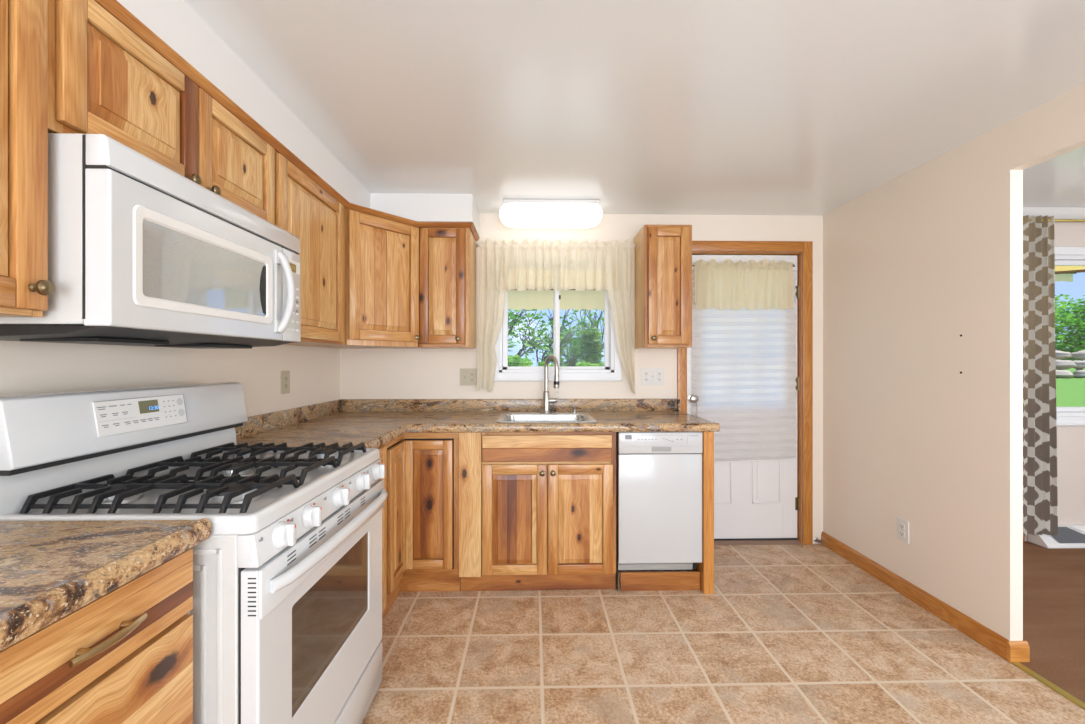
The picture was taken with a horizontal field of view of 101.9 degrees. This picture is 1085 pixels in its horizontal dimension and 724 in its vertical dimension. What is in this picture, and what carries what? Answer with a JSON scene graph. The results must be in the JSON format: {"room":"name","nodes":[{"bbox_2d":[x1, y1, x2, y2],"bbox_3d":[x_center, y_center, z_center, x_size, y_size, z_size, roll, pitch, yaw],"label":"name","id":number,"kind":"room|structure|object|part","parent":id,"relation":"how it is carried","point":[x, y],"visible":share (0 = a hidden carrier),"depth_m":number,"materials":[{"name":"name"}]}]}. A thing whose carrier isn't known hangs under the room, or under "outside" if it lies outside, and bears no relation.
{"room":"kitchen","nodes":[
{"label":"kitchen","id":0,"kind":"room"},
{"bbox_2d":[0,340,339,416],"bbox_3d":[-1.401,0.122,0.260,0.150,2.286,5.777,0,0,-1],"label":"wall","id":1,"kind":"structure","parent":0,"point":[26,368],"depth_m":1.62,"materials":[{"name":"beige paint"}]},
{"bbox_2d":[0,0,54,316],"bbox_3d":[-1.150,-0.471,0.678,0.358,0.758,0.452,0,0,-1],"label":"upper cabinet","id":2,"kind":"object","parent":1,"relation":"attached to","point":[25,287],"visible":1,"depth_m":0.86,"materials":[{"name":"brown wood"}]},
{"bbox_3d":[-0.991,-0.147,0.870,0.032,0.030,0.031,0,0,-1],"label":"knob","id":3,"kind":"part","parent":2,"relation":"part of","materials":[{"name":"gold metal"}]},
{"bbox_2d":[48,0,274,224],"bbox_3d":[-1.163,-0.668,1.303,0.358,0.363,0.783,0,0,-1],"label":"upper cabinet","id":4,"kind":"object","parent":1,"relation":"attached to","point":[103,78],"visible":0.68,"depth_m":1.12,"materials":[{"name":"brown wood"}]},
{"bbox_3d":[-1.023,-0.663,1.114,0.020,0.308,0.373,0,0,-1],"label":"door","id":5,"kind":"part","parent":4,"relation":"part of","materials":[{"name":"brown wood"}]},
{"bbox_2d":[0,133,300,348],"bbox_3d":[-1.092,-0.264,1.299,0.456,0.432,0.760,0,0,-1],"label":"microwave","id":6,"kind":"object","parent":4,"relation":"attached to","point":[141,253],"visible":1,"depth_m":1.03,"materials":[{"name":"white plastic"}]},
{"bbox_3d":[-0.941,-0.241,1.240,0.053,0.331,0.636,0,0,-1],"label":"door","id":7,"kind":"part","parent":6,"relation":"part of","materials":[{"name":"white plastic"}]},
{"bbox_3d":[-0.942,-0.447,1.302,0.053,0.067,0.760,0,0,-1],"label":"vent panel","id":8,"kind":"part","parent":6,"relation":"part of","materials":[{"name":"white plastic"}]},
{"bbox_3d":[-0.919,-0.238,1.445,0.002,0.164,0.032,0,0,-1],"label":"window trim","id":9,"kind":"part","parent":6,"relation":"part of","materials":[{"name":"black plastic"}]},
{"bbox_3d":[-0.901,-0.242,1.536,0.066,0.285,0.036,0,0,-36],"label":"handle","id":10,"kind":"part","parent":6,"relation":"part of","materials":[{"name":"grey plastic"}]},
{"bbox_3d":[-0.948,-0.241,1.622,0.054,0.331,0.120,0,0,-1],"label":"keypad panel","id":11,"kind":"part","parent":6,"relation":"part of","materials":[{"name":"white plastic"}]},
{"bbox_3d":[-0.999,-0.522,1.260,0.032,0.030,0.031,0,0,-1],"label":"knob","id":12,"kind":"part","parent":4,"relation":"part of","materials":[{"name":"gold metal"}]},
{"bbox_3d":[-1.001,-0.522,1.340,0.032,0.030,0.031,0,0,-1],"label":"knob","id":13,"kind":"part","parent":4,"relation":"part of","materials":[{"name":"gold metal"}]},
{"bbox_3d":[-1.030,-0.663,1.496,0.020,0.308,0.378,0,0,-1],"label":"door","id":14,"kind":"part","parent":4,"relation":"part of","materials":[{"name":"brown wood"}]},
{"bbox_2d":[281,371,289,393],"bbox_3d":[-1.363,0.107,2.333,0.008,0.122,0.078,0,0,-1],"label":"wall outlet","id":15,"kind":"object","parent":1,"relation":"attached to","point":[285,375],"visible":1,"depth_m":2.33,"materials":[{"name":"beige plastic"}]},
{"bbox_2d":[117,0,478,234],"bbox_3d":[-0.852,-0.937,0.272,0.948,0.168,5.477,0,0,-1],"label":"soffit","id":16,"kind":"object","parent":1,"relation":"attached to","point":[175,22],"depth_m":1.63,"materials":[{"name":"paint"}]},
{"bbox_2d":[275,151,344,344],"bbox_3d":[-1.193,-0.471,2.026,0.325,0.758,0.660,0,0,-1],"label":"upper cabinet","id":17,"kind":"object","parent":1,"relation":"attached to","point":[304,209],"visible":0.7,"depth_m":2.00,"materials":[{"name":"brown wood"}]},
{"bbox_2d":[184,0,1084,215],"bbox_3d":[0.282,-1.071,0.294,3.516,0.100,5.777,0,0,-1],"label":"ceiling","id":18,"kind":"structure","parent":0,"point":[675,107],"depth_m":1.62,"materials":[{"name":"white paint"}]},
{"bbox_2d":[499,199,602,228],"bbox_3d":[0.055,-0.952,2.857,0.666,0.138,0.210,0,0,-1],"label":"ceiling light","id":19,"kind":"object","parent":18,"relation":"attached to","point":[514,213],"visible":1,"depth_m":2.76,"materials":[{"name":"white paint"}]},
{"bbox_2d":[340,213,1084,543],"bbox_3d":[2.127,0.100,3.145,7.020,2.330,0.150,0,0,-1],"label":"wall","id":20,"kind":"structure","parent":0,"point":[364,373],"depth_m":3.04,"materials":[{"name":"beige paint"}]},
{"bbox_2d":[297,208,429,348],"bbox_3d":[-1.054,-0.471,2.682,0.633,0.758,0.642,0,0,-1],"label":"upper cabinet","id":21,"kind":"object","parent":20,"relation":"attached to","point":[382,255],"visible":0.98,"depth_m":2.50,"materials":[{"name":"brown wood"}]},
{"bbox_3d":[-0.901,-0.470,2.528,0.020,0.696,0.429,0,0,41],"label":"door","id":22,"kind":"part","parent":21,"relation":"part of","materials":[{"name":"brown wood"}]},
{"bbox_2d":[419,228,475,348],"bbox_3d":[-0.607,-0.471,2.835,0.310,0.758,0.358,0,0,-1],"label":"upper cabinet","id":23,"kind":"object","parent":20,"relation":"attached to","point":[447,256],"visible":0.94,"depth_m":2.69,"materials":[{"name":"brown wood"}]},
{"bbox_2d":[94,0,479,240],"bbox_3d":[-0.928,-0.839,1.785,0.533,0.026,2.623,0,0,14],"label":"trim","id":24,"kind":"structure","parent":23,"relation":"attached to","point":[113,7],"depth_m":1.45,"materials":[{"name":"brown wood"}]},
{"bbox_2d":[460,369,476,385],"bbox_3d":[-0.507,0.103,3.008,0.116,0.116,0.017,0,0,-1],"label":"wall switch","id":25,"kind":"object","parent":20,"relation":"attached to","point":[468,377],"visible":1,"depth_m":3.01,"materials":[{"name":"beige plastic"}]},
{"bbox_2d":[508,289,603,309],"bbox_3d":[0.161,-0.780,3.567,1.706,0.633,0.777,0,0,-1],"label":"awning","id":26,"kind":"object","parent":20,"relation":"attached to","point":[527,299],"visible":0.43,"depth_m":3.95,"materials":[{"name":"yellow fabric"}]},
{"bbox_2d":[494,289,621,380],"bbox_3d":[0.098,-0.302,3.073,0.897,0.865,0.134,0,0,-1],"label":"window","id":27,"kind":"structure","parent":20,"relation":"in","point":[611,370],"depth_m":3.04,"materials":[{"name":"white plastic"}]},
{"bbox_3d":[-0.078,-0.310,3.074,0.397,0.730,0.026,0,0,-1],"label":"sash","id":28,"kind":"part","parent":27,"relation":"part of","materials":[{"name":"white plastic"}]},
{"bbox_3d":[0.099,-0.302,3.017,0.897,0.865,0.024,0,0,-1],"label":"casing","id":29,"kind":"part","parent":27,"relation":"part of","materials":[{"name":"white plastic"}]},
{"bbox_3d":[0.275,-0.310,3.111,0.395,0.730,0.026,0,0,-1],"label":"sash","id":30,"kind":"part","parent":27,"relation":"part of","materials":[{"name":"white plastic"}]},
{"bbox_2d":[641,368,663,384],"bbox_3d":[0.761,0.100,3.034,0.160,0.122,0.017,0,0,-1],"label":"wall outlet","id":31,"kind":"object","parent":20,"relation":"attached to","point":[649,376],"visible":1,"depth_m":3.04,"materials":[{"name":"white plastic"}]},
{"bbox_2d":[634,225,691,348],"bbox_3d":[0.780,-0.473,2.862,0.297,0.762,0.358,0,0,-1],"label":"upper cabinet","id":32,"kind":"object","parent":20,"relation":"attached to","point":[663,253],"visible":0.99,"depth_m":2.72,"materials":[{"name":"brown wood"}]},
{"bbox_3d":[0.782,-0.472,2.726,0.255,0.724,0.020,0,0,-1],"label":"door","id":33,"kind":"part","parent":32,"relation":"part of","materials":[{"name":"brown wood"}]},
{"bbox_2d":[687,255,798,540],"bbox_3d":[1.402,0.254,3.064,0.795,2.002,0.107,0,0,-1],"label":"door","id":34,"kind":"structure","parent":20,"relation":"in","point":[754,500],"depth_m":3.08,"materials":[{"name":"white paint"}]},
{"bbox_3d":[1.041,0.254,3.036,0.060,0.060,0.065,0,0,-1],"label":"knob","id":35,"kind":"part","parent":34,"relation":"part of","materials":[{"name":"silver metal"}]},
{"bbox_2d":[692,266,796,462],"bbox_3d":[1.398,0.023,3.051,0.738,1.366,0.022,0,0,-1],"label":"pleated shade","id":36,"kind":"object","parent":34,"relation":"attached to","point":[744,360],"visible":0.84,"depth_m":3.05,"materials":[{"name":"white fabric"}]},
{"bbox_3d":[1.398,0.686,3.050,0.728,0.040,0.012,0,0,-1],"label":"rail","id":37,"kind":"part","parent":36,"relation":"part of","materials":[{"name":"white paint"}]},
{"bbox_2d":[677,241,812,543],"bbox_3d":[1.401,0.214,3.122,0.942,2.102,0.168,0,0,-1],"label":"trim","id":38,"kind":"structure","parent":20,"relation":"attached to","point":[803,250],"depth_m":3.05,"materials":[{"name":"brown wood"}]},
{"bbox_2d":[714,538,800,544],"bbox_3d":[1.396,1.250,3.118,0.792,0.027,0.155,0,0,-1],"label":"threshold","id":39,"kind":"object","parent":20,"relation":"attached to","point":[731,542],"depth_m":3.06,"materials":[{"name":"brown wood"}]},
{"bbox_2d":[814,537,823,542],"bbox_3d":[1.918,1.237,3.047,0.058,0.031,0.038,0,0,-1],"label":"door stop","id":40,"kind":"object","parent":20,"relation":"attached to","point":[816,539],"visible":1,"depth_m":3.04,"materials":[{"name":"silver metal"}]},
{"bbox_2d":[1023,207,1084,218],"bbox_3d":[3.825,-1.027,3.066,3.627,0.074,0.074,0,0,-1],"label":"trim","id":41,"kind":"structure","parent":20,"relation":"attached to","point":[1057,212],"depth_m":3.04,"materials":[{"name":"white paint"}]},
{"bbox_2d":[1023,219,1084,221],"bbox_3d":[4.219,-0.968,3.067,2.040,0.022,0.090,0,0,-1],"label":"curtain rod","id":42,"kind":"object","parent":20,"relation":"attached to","point":[1036,220],"visible":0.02,"depth_m":3.01,"materials":[{"name":"gold metal"}]},
{"bbox_2d":[1023,215,1057,534],"bbox_3d":[3.398,0.091,3.014,0.219,2.177,0.056,0,0,-1],"label":"drape","id":43,"kind":"object","parent":42,"relation":"hanging from","point":[1040,487],"visible":0.93,"depth_m":3.00,"materials":[{"name":"brown fabric"}]},
{"bbox_2d":[1055,247,1084,425],"bbox_3d":[4.203,-0.182,3.150,1.610,1.255,0.145,0,0,-1],"label":"window","id":44,"kind":"structure","parent":20,"relation":"in","point":[1064,256],"depth_m":3.10,"materials":[{"name":"white plastic"}]},
{"bbox_2d":[1055,266,1084,281],"bbox_3d":[4.766,-1.078,4.236,3.100,0.578,1.925,0,0,-1],"label":"awning","id":45,"kind":"object","parent":20,"relation":"attached to","point":[1062,273],"visible":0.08,"depth_m":5.13,"materials":[{"name":"yellow fabric"}]},
{"bbox_3d":[5.891,-0.925,4.244,0.032,0.272,1.901,0,0,3],"label":"arm","id":46,"kind":"part","parent":45,"relation":"part of","materials":[{"name":"yellow"}]},
{"bbox_3d":[0.089,-0.781,2.987,1.073,0.026,0.084,0,0,-1],"label":"curtain rod","id":47,"kind":"object","parent":20,"relation":"attached to","visible":0},
{"bbox_2d":[477,240,512,391],"bbox_3d":[-0.319,-0.305,2.954,0.238,1.018,0.047,0,0,-1],"label":"curtain","id":48,"kind":"object","parent":47,"relation":"hanging from","point":[491,303],"visible":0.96,"depth_m":2.96,"materials":[{"name":"beige fabric"}]},
{"bbox_2d":[481,238,632,291],"bbox_3d":[0.099,-0.649,2.951,1.020,0.344,0.070,0,0,-1],"label":"window valance","id":49,"kind":"object","parent":47,"relation":"hanging from","point":[545,265],"visible":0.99,"depth_m":2.95,"materials":[{"name":"beige fabric"}]},
{"bbox_2d":[606,241,635,393],"bbox_3d":[0.514,-0.297,2.971,0.226,1.034,0.041,0,0,-1],"label":"swag","id":50,"kind":"object","parent":47,"relation":"hanging from","point":[622,302],"visible":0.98,"depth_m":2.97},
{"bbox_2d":[362,541,1084,723],"bbox_3d":[2.184,1.303,0.332,7.320,0.084,5.777,0,0,-1],"label":"floor","id":51,"kind":"structure","parent":0,"point":[795,633],"depth_m":1.90,"materials":[{"name":"tile"}]},
{"bbox_2d":[0,548,192,723],"bbox_3d":[-1.006,0.820,0.590,0.645,0.891,0.640,0,0,-1],"label":"base cabinet","id":52,"kind":"object","parent":51,"relation":"on","point":[125,656],"visible":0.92,"depth_m":0.74,"materials":[{"name":"brown wood"}]},
{"bbox_2d":[0,518,211,650],"bbox_3d":[-1.013,0.316,0.604,0.636,0.125,0.648,0,0,-1],"label":"countertop","id":53,"kind":"structure","parent":52,"relation":"on","point":[50,570],"depth_m":0.76,"materials":[{"name":"brown stone"}]},
{"bbox_3d":[-0.702,0.449,0.716,0.031,0.014,0.126,0,0,-1],"label":"handle","id":54,"kind":"part","parent":52,"relation":"part of","materials":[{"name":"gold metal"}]},
{"bbox_3d":[-0.724,0.693,0.602,0.020,0.345,0.612,0,0,-1],"label":"drawer","id":55,"kind":"part","parent":52,"relation":"part of","materials":[{"name":"brown wood"}]},
{"bbox_2d":[0,382,387,723],"bbox_3d":[-0.915,0.671,1.325,0.723,1.188,0.765,0,0,0],"label":"gas range","id":56,"kind":"object","parent":51,"relation":"on","point":[286,611],"visible":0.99,"depth_m":1.12,"materials":[{"name":"white metal"}]},
{"bbox_3d":[-1.055,0.331,1.091,0.096,0.027,0.096,0,0,0],"label":"burner","id":57,"kind":"part","parent":56,"relation":"part of","materials":[{"name":"silver metal"}]},
{"bbox_3d":[-1.147,0.148,1.270,0.020,0.092,0.284,0,0,0],"label":"display panel","id":58,"kind":"part","parent":56,"relation":"part of","materials":[{"name":"white plastic"}]},
{"bbox_2d":[0,448,379,534],"bbox_3d":[-0.943,0.352,1.326,0.638,0.040,0.764,0,0,0],"label":"cooktop","id":59,"kind":"object","parent":56,"relation":"in","point":[268,511],"depth_m":1.06,"materials":[{"name":"white metal"}]},
{"bbox_3d":[-0.770,0.331,1.093,0.118,0.027,0.118,0,0,0],"label":"burner","id":60,"kind":"part","parent":56,"relation":"part of","materials":[{"name":"silver metal"}]},
{"bbox_3d":[-0.926,0.331,1.326,0.096,0.027,0.096,0,0,0],"label":"burner","id":61,"kind":"part","parent":56,"relation":"part of","materials":[{"name":"silver metal"}]},
{"bbox_3d":[-1.058,0.331,1.559,0.096,0.027,0.096,0,0,0],"label":"burner","id":62,"kind":"part","parent":56,"relation":"part of","materials":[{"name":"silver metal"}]},
{"bbox_3d":[-0.603,0.409,1.038,0.040,0.062,0.062,0,0,0],"label":"knob","id":63,"kind":"part","parent":56,"relation":"part of","materials":[{"name":"white plastic"}]},
{"bbox_3d":[-0.638,0.409,1.327,0.046,0.071,0.760,0,0,0],"label":"control panel","id":64,"kind":"part","parent":56,"relation":"part of","materials":[{"name":"white metal"}]},
{"bbox_3d":[-0.603,0.409,1.160,0.040,0.062,0.062,0,0,0],"label":"knob","id":65,"kind":"part","parent":56,"relation":"part of","materials":[{"name":"white plastic"}]},
{"bbox_3d":[-0.632,0.761,1.327,0.046,0.618,0.752,0,0,0],"label":"oven door","id":66,"kind":"part","parent":56,"relation":"part of","materials":[{"name":"white metal"}]},
{"bbox_3d":[-0.773,0.331,1.561,0.104,0.027,0.104,0,0,0],"label":"burner","id":67,"kind":"part","parent":56,"relation":"part of","materials":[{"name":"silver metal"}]},
{"bbox_3d":[-0.586,0.495,1.328,0.064,0.039,0.711,0,0,0],"label":"handle","id":68,"kind":"part","parent":56,"relation":"part of","materials":[{"name":"white metal"}]},
{"bbox_3d":[-0.604,0.409,1.330,0.040,0.062,0.062,0,0,0],"label":"knob","id":69,"kind":"part","parent":56,"relation":"part of","materials":[{"name":"white plastic"}]},
{"bbox_3d":[-0.637,1.157,1.328,0.044,0.156,0.748,0,0,0],"label":"storage drawer","id":70,"kind":"part","parent":56,"relation":"part of","materials":[{"name":"white metal"}]},
{"bbox_3d":[-0.605,0.409,1.496,0.040,0.062,0.062,0,0,0],"label":"knob","id":71,"kind":"part","parent":56,"relation":"part of","materials":[{"name":"white plastic"}]},
{"bbox_3d":[-0.606,0.409,1.638,0.040,0.062,0.062,0,0,0],"label":"knob","id":72,"kind":"part","parent":56,"relation":"part of","materials":[{"name":"white plastic"}]},
{"bbox_2d":[377,445,386,612],"bbox_3d":[-1.038,0.820,1.905,0.620,0.891,0.348,0,0,-1],"label":"base cabinet","id":73,"kind":"object","parent":51,"relation":"on","point":[383,449],"visible":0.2,"depth_m":2.04,"materials":[{"name":"brown wood"}]},
{"bbox_2d":[382,433,459,621],"bbox_3d":[-0.912,0.820,2.544,0.908,0.891,0.918,0,0,-1],"label":"base cabinet","id":74,"kind":"object","parent":51,"relation":"on","point":[423,468],"visible":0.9,"depth_m":2.39,"materials":[{"name":"brown wood"}]},
{"bbox_3d":[-0.749,0.775,2.264,0.022,0.698,0.264,0,0,-1],"label":"door","id":75,"kind":"part","parent":74,"relation":"part of","materials":[{"name":"brown wood"}]},
{"bbox_3d":[-0.622,0.775,2.396,0.264,0.698,0.022,0,0,-1],"label":"door","id":76,"kind":"part","parent":74,"relation":"part of","materials":[{"name":"brown wood"}]},
{"bbox_2d":[235,399,719,447],"bbox_3d":[-0.205,0.316,2.388,2.323,0.125,1.269,0,0,-1],"label":"countertop","id":77,"kind":"structure","parent":74,"relation":"on","point":[375,423],"depth_m":2.48,"materials":[{"name":"brown stone"}]},
{"bbox_2d":[496,412,596,422],"bbox_3d":[0.019,0.421,2.659,0.565,0.188,0.490,0,0,-1],"label":"sink","id":78,"kind":"object","parent":77,"relation":"in","point":[505,417],"visible":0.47,"depth_m":2.79,"materials":[{"name":"silver metal"}]},
{"bbox_2d":[542,355,558,412],"bbox_3d":[0.050,0.140,2.821,0.109,0.375,0.157,0,0,-1],"label":"faucet","id":79,"kind":"object","parent":77,"relation":"on","point":[547,400],"visible":1,"depth_m":2.85,"materials":[{"name":"silver metal"}]},
{"bbox_3d":[0.057,0.075,2.815,0.027,0.245,0.153,0,0,-31],"label":"spout","id":80,"kind":"part","parent":79,"relation":"part of","materials":[{"name":"silver metal"}]},
{"bbox_3d":[0.069,0.230,2.867,0.067,0.078,0.036,0,0,5],"label":"handle","id":81,"kind":"part","parent":79,"relation":"part of","materials":[{"name":"silver metal"}]},
{"bbox_2d":[459,432,615,590],"bbox_3d":[-0.030,0.820,2.689,0.862,0.891,0.652,0,0,-1],"label":"base cabinet","id":82,"kind":"object","parent":51,"relation":"on","point":[537,510],"visible":0.94,"depth_m":2.40,"materials":[{"name":"brown wood"}]},
{"bbox_3d":[-0.394,0.770,2.407,0.121,0.793,0.042,0,0,-1],"label":"filler panel","id":83,"kind":"part","parent":82,"relation":"part of","materials":[{"name":"brown wood"}]},
{"bbox_3d":[-0.152,0.860,2.402,0.353,0.601,0.020,0,0,-1],"label":"door","id":84,"kind":"part","parent":82,"relation":"part of","materials":[{"name":"brown wood"}]},
{"bbox_3d":[0.026,0.471,2.406,0.708,0.144,0.020,0,0,-1],"label":"false drawer","id":85,"kind":"part","parent":82,"relation":"part of","materials":[{"name":"brown wood"}]},
{"bbox_3d":[0.207,0.860,2.410,0.355,0.601,0.020,0,0,-1],"label":"door","id":86,"kind":"part","parent":82,"relation":"part of","materials":[{"name":"brown wood"}]},
{"bbox_2d":[616,432,702,591],"bbox_3d":[0.638,0.824,2.695,0.462,0.882,0.607,0,0,-1],"label":"dishwasher","id":87,"kind":"object","parent":51,"relation":"on","point":[659,474],"visible":0.93,"depth_m":2.40,"materials":[{"name":"white enamelled metal"},{"name":"grey plastic"}]},
{"bbox_3d":[0.632,1.114,2.462,0.418,0.098,0.016,0,0,-1],"label":"toe panel","id":88,"kind":"part","parent":87,"relation":"part of","materials":[{"name":"grey plastic"}]},
{"bbox_3d":[0.644,0.800,2.412,0.459,0.594,0.028,0,0,-1],"label":"door","id":89,"kind":"part","parent":87,"relation":"part of","materials":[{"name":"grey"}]},
{"bbox_3d":[0.644,0.441,2.410,0.459,0.116,0.034,0,0,-1],"label":"control panel","id":90,"kind":"part","parent":87,"relation":"part of","materials":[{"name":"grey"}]},
{"bbox_2d":[686,432,713,593],"bbox_3d":[0.899,0.820,2.702,0.057,0.891,0.614,0,0,-1],"label":"end panel","id":91,"kind":"object","parent":51,"relation":"on","point":[706,568],"visible":0.42,"depth_m":2.40,"materials":[{"name":"brown wood"}]},
{"bbox_2d":[1011,662,1084,709],"bbox_3d":[2.000,1.262,1.018,0.036,0.005,1.656,0,0,-1],"label":"trim","id":92,"kind":"structure","parent":51,"relation":"on","point":[1030,672],"depth_m":1.72,"materials":[{"name":"gold metal"}]},
{"bbox_2d":[1027,524,1084,548],"bbox_3d":[3.985,1.201,3.044,1.150,0.119,0.125,0,0,-1],"label":"floor vent","id":93,"kind":"object","parent":51,"relation":"in","point":[1069,535],"visible":0.7,"depth_m":3.01,"materials":[{"name":"white metal"}]},
{"bbox_2d":[1050,527,1084,542],"bbox_3d":[3.640,1.186,3.019,0.340,0.082,0.078,0,0,-1],"label":"grille","id":94,"kind":"object","parent":93,"relation":"attached to","point":[1065,534],"depth_m":3.01,"materials":[{"name":"grey metal"}]},
{"bbox_2d":[823,83,1084,640],"bbox_3d":[2.037,0.122,0.330,0.055,2.286,5.477,0,0,-1],"label":"wall","id":95,"kind":"structure","parent":0,"point":[930,256],"depth_m":2.19,"materials":[{"name":"beige paint"}]},
{"bbox_2d":[897,517,908,543],"bbox_3d":[1.964,0.917,2.400,0.008,0.120,0.076,0,0,-1],"label":"wall outlet","id":96,"kind":"object","parent":95,"relation":"attached to","point":[902,525],"visible":1,"depth_m":2.39,"materials":[{"name":"white plastic"}]},
{"bbox_2d":[899,523,904,529],"bbox_3d":[1.961,0.897,2.400,0.004,0.028,0.032,0,0,-1],"label":"socket","id":97,"kind":"object","parent":96,"relation":"attached to","point":[901,525],"depth_m":2.40,"materials":[{"name":"white plastic"}]},
{"bbox_2d":[899,530,904,537],"bbox_3d":[1.961,0.937,2.400,0.004,0.028,0.032,0,0,-1],"label":"socket","id":98,"kind":"object","parent":96,"relation":"attached to","point":[901,532],"depth_m":2.40,"materials":[{"name":"white plastic"}]},
{"bbox_2d":[821,531,1009,660],"bbox_3d":[1.960,1.222,2.464,0.014,0.085,1.204,0,0,-1],"label":"baseboard","id":99,"kind":"structure","parent":95,"relation":"attached to","point":[996,643],"depth_m":2.25,"materials":[{"name":"brown wood"}]},
{"bbox_2d":[1007,641,1029,662],"bbox_3d":[2.007,1.222,1.856,0.083,0.085,0.014,0,0,-1],"label":"baseboard","id":100,"kind":"structure","parent":95,"relation":"attached to","point":[1017,651],"depth_m":1.85,"materials":[{"name":"brown wood"}]},
{"bbox_2d":[1023,146,1084,206],"bbox_3d":[3.941,-1.115,0.368,3.804,0.100,5.777,0,0,-1],"label":"ceiling","id":101,"kind":"structure","parent":0,"point":[1059,181],"depth_m":2.61,"materials":[{"name":"white paint"}]},
{"bbox_3d":[1.373,-0.664,3.045,0.724,0.018,0.059,0,0,-1],"label":"curtain rod","id":102,"kind":"object","parent":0,"visible":0},
{"bbox_2d":[694,259,792,309],"bbox_3d":[1.375,-0.531,3.013,0.681,0.348,0.041,0,0,-1],"label":"valance","id":103,"kind":"object","parent":102,"relation":"hanging from","point":[752,285],"visible":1,"depth_m":3.02,"materials":[{"name":"beige fabric"}]},
{"label":"outside","id":104,"kind":"structure","parent":0,"visible":0},
{"bbox_2d":[564,362,1084,406],"bbox_3d":[-0.618,2.355,30.794,80.000,4.820,55.000,0,0,-1],"label":"ground","id":105,"kind":"structure","parent":104,"point":[1070,392],"depth_m":8.19,"materials":[{"name":"green plant"}]},
{"bbox_2d":[508,355,532,365],"bbox_3d":[-0.725,2.380,11.984,1.155,5.172,1.117,0,0,-34],"label":"bush","id":106,"kind":"object","parent":105,"relation":"on","point":[515,360],"visible":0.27,"depth_m":11.80,"materials":[{"name":"green plant"}]},
{"bbox_2d":[537,361,552,365],"bbox_3d":[0.280,2.469,11.709,1.342,4.994,1.214,0,0,-1],"label":"bush","id":107,"kind":"object","parent":105,"relation":"on","point":[541,363],"visible":0.05,"depth_m":11.55,"materials":[{"name":"green plant"}]},
{"bbox_2d":[508,309,588,365],"bbox_3d":[-0.682,0.952,18.533,6.690,7.900,7.681,0,0,41],"label":"tree","id":108,"kind":"object","parent":105,"relation":"on","point":[532,343],"visible":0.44,"depth_m":19.02,"materials":[{"name":"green plant"}]},
{"bbox_2d":[530,309,603,365],"bbox_3d":[2.110,0.320,26.419,5.658,9.141,6.675,0,0,-1],"label":"tree","id":109,"kind":"object","parent":105,"relation":"on","point":[596,322],"visible":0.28,"depth_m":25.28,"materials":[{"name":"green plant"}]},
{"bbox_2d":[575,361,599,365],"bbox_3d":[1.252,2.469,12.023,1.279,4.994,1.260,0,0,-1],"label":"bush","id":110,"kind":"object","parent":105,"relation":"on","point":[581,363],"visible":0.02,"depth_m":11.85,"materials":[{"name":"green plant"}]},
{"bbox_2d":[575,326,603,365],"bbox_3d":[1.640,1.765,15.052,1.802,6.000,1.865,0,0,-1],"label":"conifer","id":111,"kind":"object","parent":105,"relation":"on","point":[593,349],"visible":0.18,"depth_m":14.86,"materials":[{"name":"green plant"}]},
{"bbox_2d":[1055,351,1071,359],"bbox_3d":[16.370,-0.217,13.974,0.602,0.296,0.463,0,0,-1],"label":"rock","id":112,"kind":"object","parent":105,"relation":"on","point":[1059,355],"visible":0.56,"depth_m":13.79,"materials":[{"name":"grey stone"}]},
{"bbox_2d":[1056,370,1073,377],"bbox_3d":[15.642,0.389,13.317,0.566,0.312,0.564,0,0,-39],"label":"rock","id":113,"kind":"object","parent":105,"relation":"on","point":[1059,373],"visible":0.54,"depth_m":13.14,"materials":[{"name":"grey stone"}]},
{"bbox_2d":[1056,360,1076,369],"bbox_3d":[15.989,0.088,13.563,0.578,0.326,0.500,0,0,-13],"label":"rock","id":114,"kind":"object","parent":105,"relation":"on","point":[1060,364],"visible":0.69,"depth_m":13.42,"materials":[{"name":"grey stone"}]},
{"bbox_2d":[1055,294,1084,370],"bbox_3d":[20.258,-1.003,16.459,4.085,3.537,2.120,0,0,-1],"label":"hedge","id":115,"kind":"object","parent":105,"relation":"on","point":[1075,342],"visible":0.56,"depth_m":16.19,"materials":[{"name":"green plant"}]},
{"bbox_2d":[1071,350,1084,359],"bbox_3d":[17.191,-0.221,14.008,0.612,0.309,0.517,0,0,-1],"label":"rock","id":116,"kind":"object","parent":105,"relation":"on","point":[1080,354],"visible":0.88,"depth_m":13.91,"materials":[{"name":"grey stone"}]},
{"bbox_2d":[1073,370,1084,377],"bbox_3d":[16.429,0.395,13.330,0.610,0.302,0.526,0,0,-1],"label":"rock","id":117,"kind":"object","parent":105,"relation":"on","point":[1079,373],"visible":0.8,"depth_m":13.27,"materials":[{"name":"grey stone"}]},
{"bbox_2d":[1073,360,1084,368],"bbox_3d":[16.663,0.087,13.633,0.609,0.268,0.538,0,0,24],"label":"rock","id":118,"kind":"object","parent":105,"relation":"on","point":[1080,364],"visible":0.62,"depth_m":13.47,"materials":[{"name":"grey stone"}]}
]}

